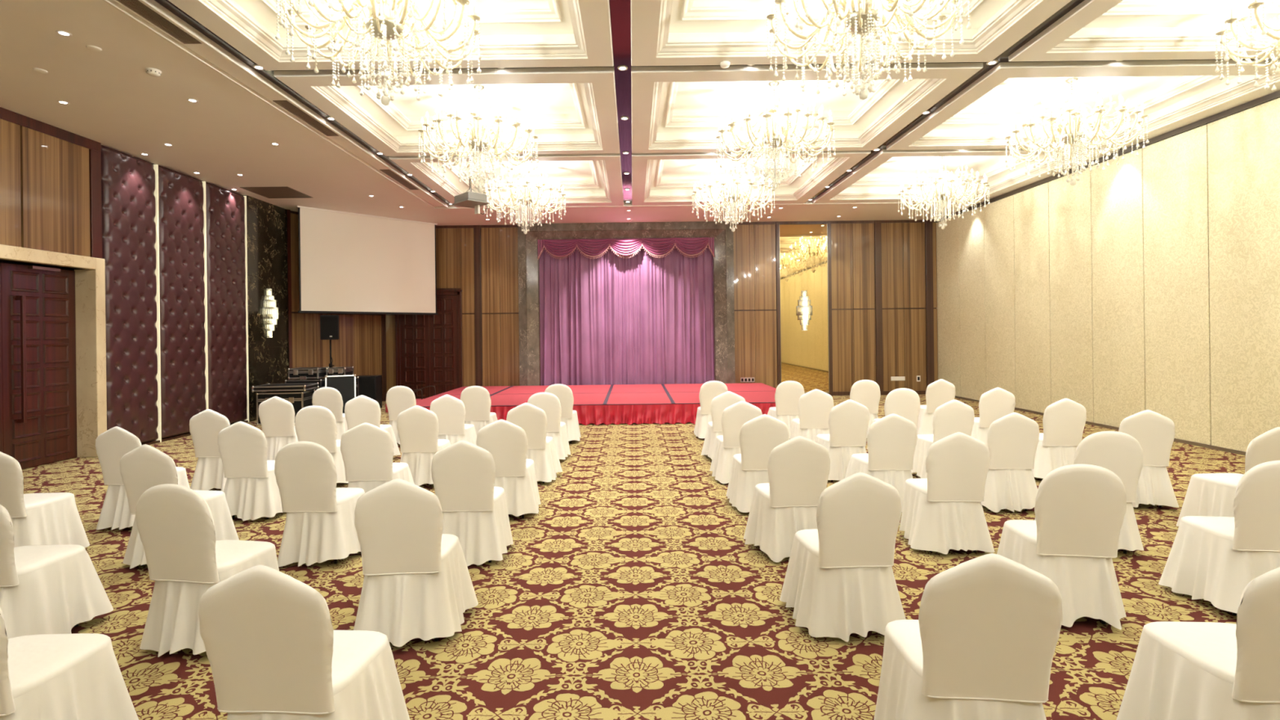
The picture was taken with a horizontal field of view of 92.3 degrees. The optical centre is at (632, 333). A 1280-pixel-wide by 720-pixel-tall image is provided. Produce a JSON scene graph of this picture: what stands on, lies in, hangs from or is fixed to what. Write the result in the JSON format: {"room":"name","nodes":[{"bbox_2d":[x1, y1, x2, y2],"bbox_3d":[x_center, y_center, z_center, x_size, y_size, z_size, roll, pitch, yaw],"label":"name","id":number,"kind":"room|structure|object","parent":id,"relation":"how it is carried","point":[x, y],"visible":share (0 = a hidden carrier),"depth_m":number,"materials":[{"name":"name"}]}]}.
{"room":"event hall","nodes":[
{"label":"event hall","id":0,"kind":"room"},
{"bbox_2d":[0,106,264,443],"bbox_3d":[-8.157,-0.562,3.250,0.700,4.720,21.500,-1,0,0],"label":"wall","id":1,"kind":"structure","parent":0,"point":[51,175],"depth_m":8.25,"materials":[{"name":"brown wood"}]},
{"bbox_2d":[0,262,77,469],"bbox_3d":[-8.030,0.441,7.850,0.150,2.690,2.075,-1,0,0],"label":"door","id":2,"kind":"structure","parent":1,"relation":"in","point":[38,385],"depth_m":8.30,"materials":[{"name":"brown wood"}]},
{"bbox_2d":[0,244,106,457],"bbox_3d":[-7.916,0.350,7.835,0.320,2.890,2.430,-1,0,0],"label":"trim","id":3,"kind":"structure","parent":1,"relation":"attached to","point":[90,282],"depth_m":8.89,"materials":[{"name":"beige stone"}]},
{"bbox_2d":[100,146,158,443],"bbox_3d":[-7.836,-0.516,9.595,0.092,4.540,1.010,-1,0,0],"label":"wall panel","id":4,"kind":"object","parent":1,"relation":"attached to","point":[128,204],"visible":0.96,"depth_m":9.53,"materials":[{"name":"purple leather"}]},
{"bbox_2d":[153,164,161,442],"bbox_3d":[-7.846,-0.496,10.130,0.080,4.580,0.016,-1,0,0],"label":"trim","id":5,"kind":"structure","parent":1,"relation":"attached to","point":[155,166],"depth_m":10.12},
{"bbox_2d":[158,166,205,438],"bbox_3d":[-7.836,-0.516,10.695,0.092,4.540,1.070,-1,0,0],"label":"wall panel","id":6,"kind":"object","parent":1,"relation":"attached to","point":[180,197],"visible":0.94,"depth_m":10.60,"materials":[{"name":"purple leather"}]},
{"bbox_2d":[141,420,248,444],"bbox_3d":[-7.824,1.776,10.765,0.070,0.035,3.370,-1,0,0],"label":"baseboard","id":7,"kind":"structure","parent":1,"relation":"attached to","point":[245,421],"depth_m":10.36,"materials":[{"name":"brown wood"}]},
{"bbox_2d":[201,181,208,409],"bbox_3d":[-7.846,-0.496,11.260,0.080,4.580,0.016,-1,0,0],"label":"trim","id":8,"kind":"structure","parent":1,"relation":"attached to","point":[203,182],"depth_m":11.25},
{"bbox_2d":[205,182,247,423],"bbox_3d":[-7.836,-0.516,11.855,0.092,4.540,1.130,-1,0,0],"label":"wall panel","id":9,"kind":"object","parent":1,"relation":"attached to","point":[224,209],"visible":0.97,"depth_m":11.78,"materials":[{"name":"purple leather"}]},
{"bbox_2d":[243,195,248,422],"bbox_3d":[-7.846,-0.496,12.445,0.080,4.580,0.016,-1,0,0],"label":"trim","id":10,"kind":"structure","parent":1,"relation":"attached to","point":[245,197],"depth_m":12.44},
{"bbox_2d":[243,195,288,420],"bbox_3d":[-7.850,-0.816,13.185,0.080,5.180,1.430,-1,0,0],"label":"wall panel","id":11,"kind":"object","parent":1,"relation":"attached to","point":[266,222],"depth_m":13.06,"materials":[{"name":"stone"}]},
{"bbox_2d":[262,288,278,337],"bbox_3d":[-7.721,-0.432,13.150,0.193,1.050,0.415,-1,0,0],"label":"wall sconce","id":12,"kind":"object","parent":1,"relation":"attached to","point":[270,311],"visible":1,"depth_m":13.06,"materials":[{"name":"white glass"}]},
{"bbox_2d":[284,208,386,401],"bbox_3d":[-7.257,-0.573,15.091,0.230,4.720,3.118,-1,0,29],"label":"wall","id":13,"kind":"structure","parent":0,"point":[361,344],"depth_m":14.72,"materials":[{"name":"brown wood"}]},
{"bbox_2d":[22,394,1245,719],"bbox_3d":[-0.179,1.752,4.550,17.000,0.100,24.500,-1,0,0],"label":"floor","id":14,"kind":"structure","parent":0,"point":[634,590],"depth_m":3.78,"materials":[{"name":"carpet"}]},
{"bbox_2d":[0,451,89,547],"bbox_3d":[-4.682,1.288,4.741,0.661,0.937,0.685,-1,0,-3],"label":"banquet chair","id":15,"kind":"object","parent":14,"relation":"on","point":[37,518],"visible":0.71,"depth_m":4.62,"materials":[{"name":"white fabric"}]},
{"bbox_2d":[0,504,113,639],"bbox_3d":[-3.474,1.273,3.470,0.630,0.937,0.660,-1,0,-1],"label":"banquet chair","id":16,"kind":"object","parent":14,"relation":"on","point":[45,589],"visible":0.94,"depth_m":3.43,"materials":[{"name":"white fabric"}]},
{"bbox_2d":[0,607,138,719],"bbox_3d":[-2.366,1.260,2.366,0.638,0.937,0.655,-1,0,-1],"label":"banquet chair","id":17,"kind":"object","parent":14,"relation":"on","point":[64,676],"visible":1,"depth_m":2.37,"materials":[{"name":"white fabric"}]},
{"bbox_2d":[95,426,190,529],"bbox_3d":[-4.508,1.286,5.698,0.673,0.937,0.633,-1,0,10],"label":"banquet chair","id":18,"kind":"object","parent":14,"relation":"on","point":[113,444],"visible":0.49,"depth_m":5.44,"materials":[{"name":"white fabric"}]},
{"bbox_2d":[120,444,239,568],"bbox_3d":[-3.492,1.273,4.771,0.636,0.937,0.655,-1,0,8],"label":"banquet chair","id":19,"kind":"object","parent":14,"relation":"on","point":[144,467],"visible":0.46,"depth_m":4.50,"materials":[{"name":"white fabric"}]},
{"bbox_2d":[135,484,279,657],"bbox_3d":[-2.379,1.259,3.525,0.624,0.939,0.654,-1,0,9],"label":"banquet chair","id":20,"kind":"object","parent":14,"relation":"on","point":[175,526],"visible":0.71,"depth_m":3.26,"materials":[{"name":"white fabric"}]},
{"bbox_2d":[189,408,230,492],"bbox_3d":[-4.573,1.286,6.943,0.630,0.937,0.660,-1,0,3],"label":"banquet chair","id":21,"kind":"object","parent":14,"relation":"on","point":[205,427],"visible":0.53,"depth_m":6.68,"materials":[{"name":"white fabric"}]},
{"bbox_2d":[217,421,283,520],"bbox_3d":[-3.620,1.275,5.944,0.645,0.937,0.632,-1,0,2],"label":"banquet chair","id":22,"kind":"object","parent":14,"relation":"on","point":[251,491],"visible":0.77,"depth_m":5.68,"materials":[{"name":"white fabric"}]},
{"bbox_2d":[258,395,297,460],"bbox_3d":[-4.660,1.287,8.316,0.661,0.937,0.685,-1,0,-2],"label":"banquet chair","id":23,"kind":"object","parent":14,"relation":"on","point":[276,414],"visible":0.61,"depth_m":8.05,"materials":[{"name":"white fabric"}]},
{"bbox_2d":[255,388,315,425],"bbox_3d":[-6.963,1.474,12.350,0.890,0.648,0.627,-1,0,-7],"label":"flight case","id":24,"kind":"object","parent":14,"relation":"on","point":[300,400],"visible":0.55,"depth_m":12.09,"materials":[{"name":"black laminate"}]},
{"bbox_2d":[251,382,319,392],"bbox_3d":[-6.968,1.079,12.350,1.010,0.128,0.707,-1,0,-7],"label":"lid","id":25,"kind":"object","parent":24,"relation":"on","point":[295,386],"visible":1,"depth_m":12.05,"materials":[{"name":"black laminate"}]},
{"bbox_2d":[198,564,409,719],"bbox_3d":[-1.237,1.246,2.354,0.673,0.937,0.633,-1,0,5],"label":"banquet chair","id":26,"kind":"object","parent":14,"relation":"on","point":[273,650],"visible":1,"depth_m":2.10,"materials":[{"name":"white fabric"}]},
{"bbox_2d":[284,377,324,391],"bbox_3d":[-6.964,1.384,13.250,0.780,0.828,0.627,-1,0,-3],"label":"flight case","id":27,"kind":"object","parent":14,"relation":"on","point":[321,380],"visible":0.23,"depth_m":12.97,"materials":[{"name":"black laminate"}]},
{"bbox_2d":[287,366,329,380],"bbox_3d":[-6.970,0.855,13.220,0.650,0.254,0.547,-1,0,-3],"label":"case","id":28,"kind":"object","parent":27,"relation":"on","point":[301,373],"visible":0.88,"depth_m":12.97,"materials":[{"name":"black laminate"}]},
{"bbox_2d":[274,440,364,567],"bbox_3d":[-2.399,1.259,4.787,0.673,0.940,0.633,-1,0,5],"label":"banquet chair","id":29,"kind":"object","parent":14,"relation":"on","point":[319,527],"visible":0.91,"depth_m":4.53,"materials":[{"name":"white fabric"}]},
{"bbox_2d":[294,405,348,483],"bbox_3d":[-3.553,1.273,7.146,0.616,0.940,0.659,-1,0,-4],"label":"banquet chair","id":30,"kind":"object","parent":14,"relation":"on","point":[317,424],"visible":0.52,"depth_m":6.86,"materials":[{"name":"white fabric"}]},
{"bbox_2d":[311,386,347,439],"bbox_3d":[-4.667,1.286,9.642,0.673,0.940,0.633,-1,0,2],"label":"banquet chair","id":31,"kind":"object","parent":14,"relation":"on","point":[331,398],"visible":0.34,"depth_m":9.37,"materials":[{"name":"white fabric"}]},
{"bbox_2d":[328,339,334,367],"bbox_3d":[-6.904,0.960,13.950,0.747,1.633,0.658,-1,0,0],"label":"speaker stand","id":32,"kind":"object","parent":14,"relation":"on","point":[331,365],"visible":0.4,"depth_m":14.03,"materials":[{"name":"black plastic"}]},
{"bbox_2d":[320,315,338,339],"bbox_3d":[-6.919,-0.137,14.043,0.376,0.560,0.356,-1,0,-22],"label":"loudspeaker","id":33,"kind":"object","parent":32,"relation":"on","point":[329,324],"visible":1,"depth_m":13.88,"materials":[{"name":"black plastic"}]},
{"bbox_2d":[324,373,355,413],"bbox_3d":[-6.143,1.333,12.921,0.610,0.924,0.289,-1,0,-26],"label":"flight case","id":34,"kind":"object","parent":14,"relation":"on","point":[345,385],"visible":0.57,"depth_m":12.94,"materials":[{"name":"black laminate"}]},
{"bbox_2d":[355,376,359,396],"bbox_3d":[-6.344,1.376,13.470,0.470,0.828,0.577,-1,0,-3],"label":"flight case","id":35,"kind":"object","parent":14,"relation":"on","point":[357,377],"visible":0.15,"depth_m":13.68,"materials":[{"name":"black laminate"}]},
{"bbox_2d":[325,366,354,375],"bbox_3d":[-6.410,0.853,13.450,0.430,0.244,0.477,-1,0,-3],"label":"case","id":36,"kind":"object","parent":35,"relation":"on","point":[344,371],"visible":0.66,"depth_m":13.23,"materials":[{"name":"black laminate"}]},
{"bbox_2d":[355,374,382,408],"bbox_3d":[-6.203,1.385,14.344,0.520,0.780,0.572,-1,0,-9],"label":"subwoofer","id":37,"kind":"object","parent":14,"relation":"on","point":[370,386],"visible":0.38,"depth_m":14.09,"materials":[{"name":"black plastic"}]},
{"bbox_2d":[358,378,374,399],"bbox_3d":[-6.161,1.384,14.067,0.480,0.700,0.012,-1,0,-9],"label":"grille","id":38,"kind":"object","parent":37,"relation":"attached to","point":[366,386],"depth_m":14.07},
{"bbox_2d":[344,395,400,455],"bbox_3d":[-3.555,1.274,8.356,0.640,0.937,0.655,-1,0,-2],"label":"banquet chair","id":39,"kind":"object","parent":14,"relation":"on","point":[361,409],"visible":0.37,"depth_m":8.07,"materials":[{"name":"white fabric"}]},
{"bbox_2d":[340,422,414,493],"bbox_3d":[-2.380,1.260,5.755,0.630,0.937,0.660,-1,0,-2],"label":"banquet chair","id":40,"kind":"object","parent":14,"relation":"on","point":[366,449],"visible":0.58,"depth_m":5.49,"materials":[{"name":"white fabric"}]},
{"bbox_2d":[386,386,416,444],"bbox_3d":[-3.579,1.273,9.722,0.667,0.940,0.651,-1,0,2],"label":"banquet chair","id":41,"kind":"object","parent":14,"relation":"on","point":[398,398],"visible":0.34,"depth_m":9.44,"materials":[{"name":"white fabric"}]},
{"bbox_2d":[353,478,478,647],"bbox_3d":[-1.270,1.247,3.590,0.661,0.937,0.685,-1,0,-4],"label":"banquet chair","id":42,"kind":"object","parent":14,"relation":"on","point":[417,582],"visible":0.98,"depth_m":3.33,"materials":[{"name":"white fabric"}]},
{"bbox_2d":[396,404,450,485],"bbox_3d":[-2.373,1.260,7.080,0.661,0.937,0.685,-1,0,0],"label":"banquet chair","id":43,"kind":"object","parent":14,"relation":"on","point":[417,426],"visible":0.7,"depth_m":6.81,"materials":[{"name":"white fabric"}]},
{"bbox_2d":[430,394,476,444],"bbox_3d":[-2.415,1.260,8.288,0.673,0.937,0.633,-1,0,4],"label":"banquet chair","id":44,"kind":"object","parent":14,"relation":"on","point":[450,411],"visible":0.56,"depth_m":8.03,"materials":[{"name":"white fabric"}]},
{"bbox_2d":[431,440,513,566],"bbox_3d":[-1.279,1.247,4.764,0.645,0.937,0.632,-1,0,-3],"label":"banquet chair","id":45,"kind":"object","parent":14,"relation":"on","point":[475,511],"visible":0.86,"depth_m":4.51,"materials":[{"name":"white fabric"}]},
{"bbox_2d":[460,386,497,435],"bbox_3d":[-2.381,1.259,9.551,0.630,0.940,0.660,-1,0,-2],"label":"banquet chair","id":46,"kind":"object","parent":14,"relation":"on","point":[477,401],"visible":0.62,"depth_m":9.29,"materials":[{"name":"white fabric"}]},
{"bbox_2d":[475,419,540,518],"bbox_3d":[-1.203,1.246,5.873,0.616,0.937,0.659,-1,0,-4],"label":"banquet chair","id":47,"kind":"object","parent":14,"relation":"on","point":[507,442],"visible":0.7,"depth_m":5.61,"materials":[{"name":"white fabric"}]},
{"bbox_2d":[506,402,562,483],"bbox_3d":[-1.179,1.246,7.211,0.638,0.937,0.655,-1,0,2],"label":"banquet chair","id":48,"kind":"object","parent":14,"relation":"on","point":[541,449],"visible":0.57,"depth_m":6.94,"materials":[{"name":"white fabric"}]},
{"bbox_2d":[527,391,570,459],"bbox_3d":[-1.190,1.244,8.398,0.667,0.940,0.651,-1,0,2],"label":"banquet chair","id":49,"kind":"object","parent":14,"relation":"on","point":[549,402],"visible":0.52,"depth_m":8.13,"materials":[{"name":"white fabric"}]},
{"bbox_2d":[544,383,581,443],"bbox_3d":[-1.143,1.244,9.739,0.616,0.940,0.659,-1,0,-1],"label":"banquet chair","id":50,"kind":"object","parent":14,"relation":"on","point":[564,393],"visible":0.51,"depth_m":9.46,"materials":[{"name":"white fabric"}]},
{"bbox_2d":[416,382,776,425],"bbox_3d":[-0.531,1.518,13.712,8.087,0.369,4.624,-1,0,0],"label":"stage","id":51,"kind":"object","parent":14,"relation":"on","point":[671,403],"visible":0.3,"depth_m":12.32,"materials":[{"name":"red carpet"}]},
{"bbox_2d":[693,380,728,439],"bbox_3d":[1.292,1.215,9.982,0.630,0.940,0.660,-1,0,1],"label":"banquet chair","id":52,"kind":"object","parent":14,"relation":"on","point":[708,390],"visible":0.45,"depth_m":9.71,"materials":[{"name":"white fabric"}]},
{"bbox_2d":[701,391,745,458],"bbox_3d":[1.248,1.216,8.263,0.673,0.937,0.633,-1,0,3],"label":"banquet chair","id":53,"kind":"object","parent":14,"relation":"on","point":[720,402],"visible":0.39,"depth_m":8.01,"materials":[{"name":"white fabric"}]},
{"bbox_2d":[709,400,762,484],"bbox_3d":[1.226,1.217,7.137,0.661,0.937,0.685,-1,0,-1],"label":"banquet chair","id":54,"kind":"object","parent":14,"relation":"on","point":[734,416],"visible":0.52,"depth_m":6.87,"materials":[{"name":"white fabric"}]},
{"bbox_2d":[726,413,789,512],"bbox_3d":[1.231,1.217,5.989,0.630,0.937,0.660,-1,0,0],"label":"banquet chair","id":55,"kind":"object","parent":14,"relation":"on","point":[758,436],"visible":0.66,"depth_m":5.73,"materials":[{"name":"white fabric"}]},
{"bbox_2d":[767,380,804,438],"bbox_3d":[2.412,1.201,9.805,0.667,0.940,0.651,-1,0,-1],"label":"banquet chair","id":56,"kind":"object","parent":14,"relation":"on","point":[788,393],"visible":0.56,"depth_m":9.54,"materials":[{"name":"white fabric"}]},
{"bbox_2d":[743,435,830,562],"bbox_3d":[1.206,1.217,4.778,0.673,0.937,0.633,-1,0,0],"label":"banquet chair","id":57,"kind":"object","parent":14,"relation":"on","point":[798,468],"visible":0.85,"depth_m":4.53,"materials":[{"name":"white fabric"}]},
{"bbox_2d":[789,388,833,441],"bbox_3d":[2.452,1.202,8.443,0.638,0.937,0.655,-1,0,2],"label":"banquet chair","id":58,"kind":"object","parent":14,"relation":"on","point":[815,406],"visible":0.65,"depth_m":8.17,"materials":[{"name":"white fabric"}]},
{"bbox_2d":[814,399,869,481],"bbox_3d":[2.393,1.203,7.143,0.616,0.937,0.659,-1,0,-6],"label":"banquet chair","id":59,"kind":"object","parent":14,"relation":"on","point":[848,420],"visible":0.69,"depth_m":6.87,"materials":[{"name":"white fabric"}]},
{"bbox_2d":[779,472,906,641],"bbox_3d":[1.209,1.217,3.617,0.616,0.937,0.659,-1,0,-6],"label":"banquet chair","id":60,"kind":"object","parent":14,"relation":"on","point":[839,582],"visible":1,"depth_m":3.36,"materials":[{"name":"white fabric"}]},
{"bbox_2d":[849,379,880,438],"bbox_3d":[3.622,1.187,9.811,0.673,0.940,0.633,-1,0,5],"label":"banquet chair","id":61,"kind":"object","parent":14,"relation":"on","point":[866,393],"visible":0.32,"depth_m":9.53,"materials":[{"name":"white fabric"}]},
{"bbox_2d":[844,413,917,511],"bbox_3d":[2.359,1.203,5.931,0.645,0.937,0.632,-1,0,-1],"label":"banquet chair","id":62,"kind":"object","parent":14,"relation":"on","point":[891,439],"visible":0.74,"depth_m":5.67,"materials":[{"name":"white fabric"}]},
{"bbox_2d":[866,387,919,448],"bbox_3d":[3.569,1.187,8.362,0.661,0.940,0.685,-1,0,2],"label":"banquet chair","id":63,"kind":"object","parent":14,"relation":"on","point":[904,402],"visible":0.3,"depth_m":8.07,"materials":[{"name":"white fabric"}]},
{"bbox_2d":[916,378,955,435],"bbox_3d":[4.791,1.174,9.837,0.638,0.937,0.655,-1,0,-1],"label":"banquet chair","id":64,"kind":"object","parent":14,"relation":"on","point":[940,392],"visible":0.47,"depth_m":9.56,"materials":[{"name":"white fabric"}]},
{"bbox_2d":[911,399,974,478],"bbox_3d":[3.513,1.189,7.004,0.630,0.937,0.660,-1,0,-2],"label":"banquet chair","id":65,"kind":"object","parent":14,"relation":"on","point":[953,416],"visible":0.46,"depth_m":6.74,"materials":[{"name":"white fabric"}]},
{"bbox_2d":[899,431,994,554],"bbox_3d":[2.457,1.202,4.878,0.638,0.937,0.655,-1,0,3],"label":"banquet chair","id":66,"kind":"object","parent":14,"relation":"on","point":[942,512],"visible":1,"depth_m":4.61,"materials":[{"name":"white fabric"}]},
{"bbox_2d":[873,553,1062,719],"bbox_3d":[1.269,1.216,2.393,0.638,0.937,0.655,-1,0,6],"label":"banquet chair","id":67,"kind":"object","parent":14,"relation":"on","point":[981,645],"visible":1,"depth_m":2.12,"materials":[{"name":"white fabric"}]},
{"bbox_2d":[970,386,1015,445],"bbox_3d":[4.795,1.174,8.364,0.616,0.937,0.659,-1,0,-1],"label":"banquet chair","id":68,"kind":"object","parent":14,"relation":"on","point":[996,403],"visible":0.41,"depth_m":8.08,"materials":[{"name":"white fabric"}]},
{"bbox_2d":[981,412,1039,512],"bbox_3d":[3.506,1.189,5.914,0.673,0.937,0.633,-1,0,4],"label":"banquet chair","id":69,"kind":"object","parent":14,"relation":"on","point":[1013,438],"visible":0.75,"depth_m":5.66,"materials":[{"name":"white fabric"}]},
{"bbox_2d":[1031,398,1086,478],"bbox_3d":[4.711,1.175,7.004,0.645,0.937,0.632,-1,0,1],"label":"banquet chair","id":70,"kind":"object","parent":14,"relation":"on","point":[1064,420],"visible":0.59,"depth_m":6.75,"materials":[{"name":"white fabric"}]},
{"bbox_2d":[996,463,1126,630],"bbox_3d":[2.566,1.199,3.718,0.630,0.940,0.660,-1,0,9],"label":"banquet chair","id":71,"kind":"object","parent":14,"relation":"on","point":[1080,509],"visible":0.91,"depth_m":3.47,"materials":[{"name":"white fabric"}]},
{"bbox_2d":[1034,431,1143,554],"bbox_3d":[3.567,1.187,4.816,0.661,0.940,0.685,-1,0,8],"label":"banquet chair","id":72,"kind":"object","parent":14,"relation":"on","point":[1120,453],"visible":0.33,"depth_m":4.53,"materials":[{"name":"white fabric"}]},
{"bbox_2d":[1118,409,1178,507],"bbox_3d":[4.836,1.173,5.989,0.636,0.937,0.655,-1,0,10],"label":"banquet chair","id":73,"kind":"object","parent":14,"relation":"on","point":[1154,432],"visible":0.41,"depth_m":5.71,"materials":[{"name":"white fabric"}]},
{"bbox_2d":[1116,567,1279,719],"bbox_3d":[2.321,1.204,2.346,0.661,0.937,0.685,-1,0,4],"label":"banquet chair","id":74,"kind":"object","parent":14,"relation":"on","point":[1180,670],"visible":1,"depth_m":2.25,"materials":[{"name":"white fabric"}]},
{"bbox_2d":[1158,460,1279,616],"bbox_3d":[3.701,1.186,3.762,0.667,0.940,0.651,-1,0,8],"label":"banquet chair","id":75,"kind":"object","parent":14,"relation":"on","point":[1212,559],"visible":0.92,"depth_m":3.56,"materials":[{"name":"white fabric"}]},
{"bbox_2d":[1176,426,1279,526],"bbox_3d":[4.848,1.173,4.937,0.616,0.937,0.659,-1,0,-6],"label":"banquet chair","id":76,"kind":"object","parent":14,"relation":"on","point":[1211,495],"visible":0.52,"depth_m":4.86,"materials":[{"name":"white fabric"}]},
{"bbox_2d":[0,0,1279,225],"bbox_3d":[-0.213,-3.142,4.500,16.850,0.512,24.400,-1,0,0],"label":"ceiling","id":77,"kind":"structure","parent":0,"point":[560,60],"depth_m":7.84,"materials":[{"name":"beige paint"}]},
{"bbox_2d":[116,0,202,44],"bbox_3d":[-4.355,-2.880,5.575,0.200,0.010,1.050,-1,0,0],"label":"ceiling vent","id":78,"kind":"object","parent":77,"relation":"in","point":[135,6],"visible":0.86,"depth_m":5.66,"materials":[{"name":"brown metal"}]},
{"bbox_2d":[240,186,312,198],"bbox_3d":[-7.094,-2.812,12.275,0.920,0.010,0.950,-1,0,0],"label":"ceiling vent","id":79,"kind":"object","parent":77,"relation":"in","point":[267,192],"visible":1,"depth_m":12.25,"materials":[{"name":"brown metal"}]},
{"bbox_2d":[272,100,339,136],"bbox_3d":[-4.355,-2.880,8.275,0.200,0.010,1.350,-1,0,0],"label":"ceiling vent","id":80,"kind":"object","parent":77,"relation":"in","point":[286,104],"visible":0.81,"depth_m":8.20,"materials":[{"name":"brown metal"}]},
{"bbox_2d":[296,205,438,315],"bbox_3d":[-6.234,-1.644,14.733,0.072,2.358,3.327,-1,0,44],"label":"projection screen","id":81,"kind":"object","parent":77,"relation":"hanging from","point":[349,263],"visible":1,"depth_m":14.60,"materials":[{"name":"fabric"}]},
{"bbox_2d":[275,0,481,106],"bbox_3d":[-2.096,-2.648,5.186,1.605,1.450,1.582,-1,0,-45],"label":"chandelier","id":82,"kind":"object","parent":77,"relation":"hanging from","point":[382,20],"visible":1,"depth_m":5.13,"materials":[{"name":"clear glass"}]},
{"bbox_2d":[379,168,418,190],"bbox_3d":[-4.355,-2.880,11.550,0.200,0.010,1.500,-1,0,0],"label":"ceiling vent","id":83,"kind":"object","parent":77,"relation":"in","point":[388,172],"visible":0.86,"depth_m":11.47,"materials":[{"name":"brown metal"}]},
{"bbox_2d":[451,162,489,214],"bbox_3d":[-2.874,-2.748,10.909,0.560,1.225,0.466,-1,0,45],"label":"projector","id":84,"kind":"object","parent":77,"relation":"hanging from","point":[470,199],"visible":0.95,"depth_m":10.81,"materials":[{"name":"grey plastic"}]},
{"bbox_2d":[451,199,489,208],"bbox_3d":[-2.878,-2.301,10.900,0.560,0.020,0.440,-1,0,45],"label":"projector","id":85,"kind":"object","parent":84,"relation":"on","point":[471,203],"depth_m":10.84,"materials":[{"name":"plastic"}]},
{"bbox_2d":[417,84,538,192],"bbox_3d":[-2.096,-2.648,8.400,1.605,1.450,1.582,-1,0,-22],"label":"chandelier","id":86,"kind":"object","parent":77,"relation":"hanging from","point":[476,140],"visible":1,"depth_m":8.27,"materials":[{"name":"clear glass"}]},
{"bbox_2d":[482,160,566,234],"bbox_3d":[-2.096,-2.648,11.925,1.605,1.450,1.582,-1,0,0],"label":"chandelier","id":87,"kind":"object","parent":77,"relation":"hanging from","point":[525,197],"visible":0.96,"depth_m":11.79,"materials":[{"name":"clear glass"}]},
{"bbox_2d":[692,158,775,231],"bbox_3d":[1.939,-2.696,11.925,1.605,1.450,1.582,-1,0,-7],"label":"chandelier","id":88,"kind":"object","parent":77,"relation":"hanging from","point":[734,197],"visible":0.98,"depth_m":11.79,"materials":[{"name":"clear glass"}]},
{"bbox_2d":[715,80,835,189],"bbox_3d":[1.939,-2.696,8.400,1.605,1.450,1.582,-1,0,-30],"label":"chandelier","id":89,"kind":"object","parent":77,"relation":"hanging from","point":[773,138],"visible":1,"depth_m":8.26,"materials":[{"name":"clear glass"}]},
{"bbox_2d":[765,0,971,99],"bbox_3d":[1.938,-2.696,5.186,1.582,1.450,1.605,-1,0,38],"label":"chandelier","id":90,"kind":"object","parent":77,"relation":"hanging from","point":[863,20],"visible":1,"depth_m":5.13,"materials":[{"name":"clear glass"}]},
{"bbox_2d":[897,155,990,229],"bbox_3d":[6.008,-2.745,11.925,1.605,1.450,1.582,-1,0,-15],"label":"chandelier","id":91,"kind":"object","parent":77,"relation":"hanging from","point":[941,192],"visible":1,"depth_m":11.79,"materials":[{"name":"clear glass"}]},
{"bbox_2d":[1004,77,1149,185],"bbox_3d":[6.008,-2.745,8.401,1.605,1.450,1.582,-1,0,-37],"label":"chandelier","id":92,"kind":"object","parent":77,"relation":"hanging from","point":[1074,133],"visible":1,"depth_m":8.27,"materials":[{"name":"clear glass"}]},
{"bbox_2d":[1214,0,1279,91],"bbox_3d":[6.008,-2.745,5.186,1.582,1.450,1.605,-1,0,30],"label":"chandelier","id":93,"kind":"object","parent":77,"relation":"hanging from","point":[1273,45],"visible":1,"depth_m":5.56,"materials":[{"name":"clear glass"}]},
{"bbox_2d":[385,219,937,395],"bbox_3d":[0.718,-0.669,16.383,15.047,4.720,0.435,-1,0,0],"label":"wall","id":94,"kind":"structure","parent":0,"point":[882,277],"depth_m":16.20,"materials":[{"name":"brown wood"}]},
{"bbox_2d":[395,289,462,399],"bbox_3d":[-5.368,0.314,16.180,1.779,2.900,0.120,-1,0,0],"label":"door","id":95,"kind":"structure","parent":94,"relation":"in","point":[428,348],"depth_m":16.18,"materials":[{"name":"brown wood"}]},
{"bbox_2d":[539,246,626,385],"bbox_3d":[-1.335,-0.577,16.296,2.399,3.915,0.112,-1,0,0],"label":"stage curtain","id":96,"kind":"object","parent":94,"relation":"hanging from","point":[583,299],"visible":0.92,"depth_m":16.29,"materials":[{"name":"purple fabric"}]},
{"bbox_2d":[537,237,714,259],"bbox_3d":[-0.184,-2.225,16.110,4.668,0.546,0.163,-1,0,0],"label":"swag valance","id":97,"kind":"object","parent":94,"relation":"hanging from","point":[691,246],"visible":1,"depth_m":16.10,"materials":[{"name":"fabric"}]},
{"bbox_2d":[517,221,735,386],"bbox_3d":[-0.168,-0.598,16.215,5.626,4.599,0.370,-1,0,0],"label":"trim","id":98,"kind":"structure","parent":94,"relation":"attached to","point":[528,268],"depth_m":16.07,"materials":[{"name":"stone"}]},
{"bbox_2d":[625,245,714,384],"bbox_3d":[1.015,-0.605,16.293,2.382,3.915,0.104,-1,0,0],"label":"stage curtain","id":99,"kind":"object","parent":94,"relation":"hanging from","point":[669,298],"visible":0.91,"depth_m":16.29,"materials":[{"name":"purple fabric"}]},
{"bbox_2d":[779,223,829,393],"bbox_3d":[4.514,-0.649,16.199,1.274,4.470,0.022,-1,0,0],"label":"wall mirror","id":100,"kind":"object","parent":94,"relation":"attached to","point":[803,248],"visible":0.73,"depth_m":16.20,"materials":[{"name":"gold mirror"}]},
{"bbox_2d":[796,290,812,330],"bbox_3d":[4.518,-0.599,16.117,0.415,1.050,0.193,-1,0,0],"label":"wall sconce","id":101,"kind":"object","parent":100,"relation":"attached to","point":[804,309],"visible":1,"depth_m":16.09,"materials":[{"name":"white glass"}]},
{"bbox_2d":[832,390,926,395],"bbox_3d":[6.660,1.570,16.190,2.778,0.100,0.020,-1,0,0],"label":"baseboard","id":102,"kind":"structure","parent":94,"relation":"attached to","point":[885,393],"depth_m":16.18,"materials":[{"name":"brown wood"}]},
{"bbox_2d":[935,89,1279,455],"bbox_3d":[8.107,-0.757,4.650,0.230,4.720,24.300,-1,0,0],"label":"wall","id":103,"kind":"structure","parent":0,"point":[1150,281],"depth_m":9.69,"materials":[{"name":"beige fabric"}]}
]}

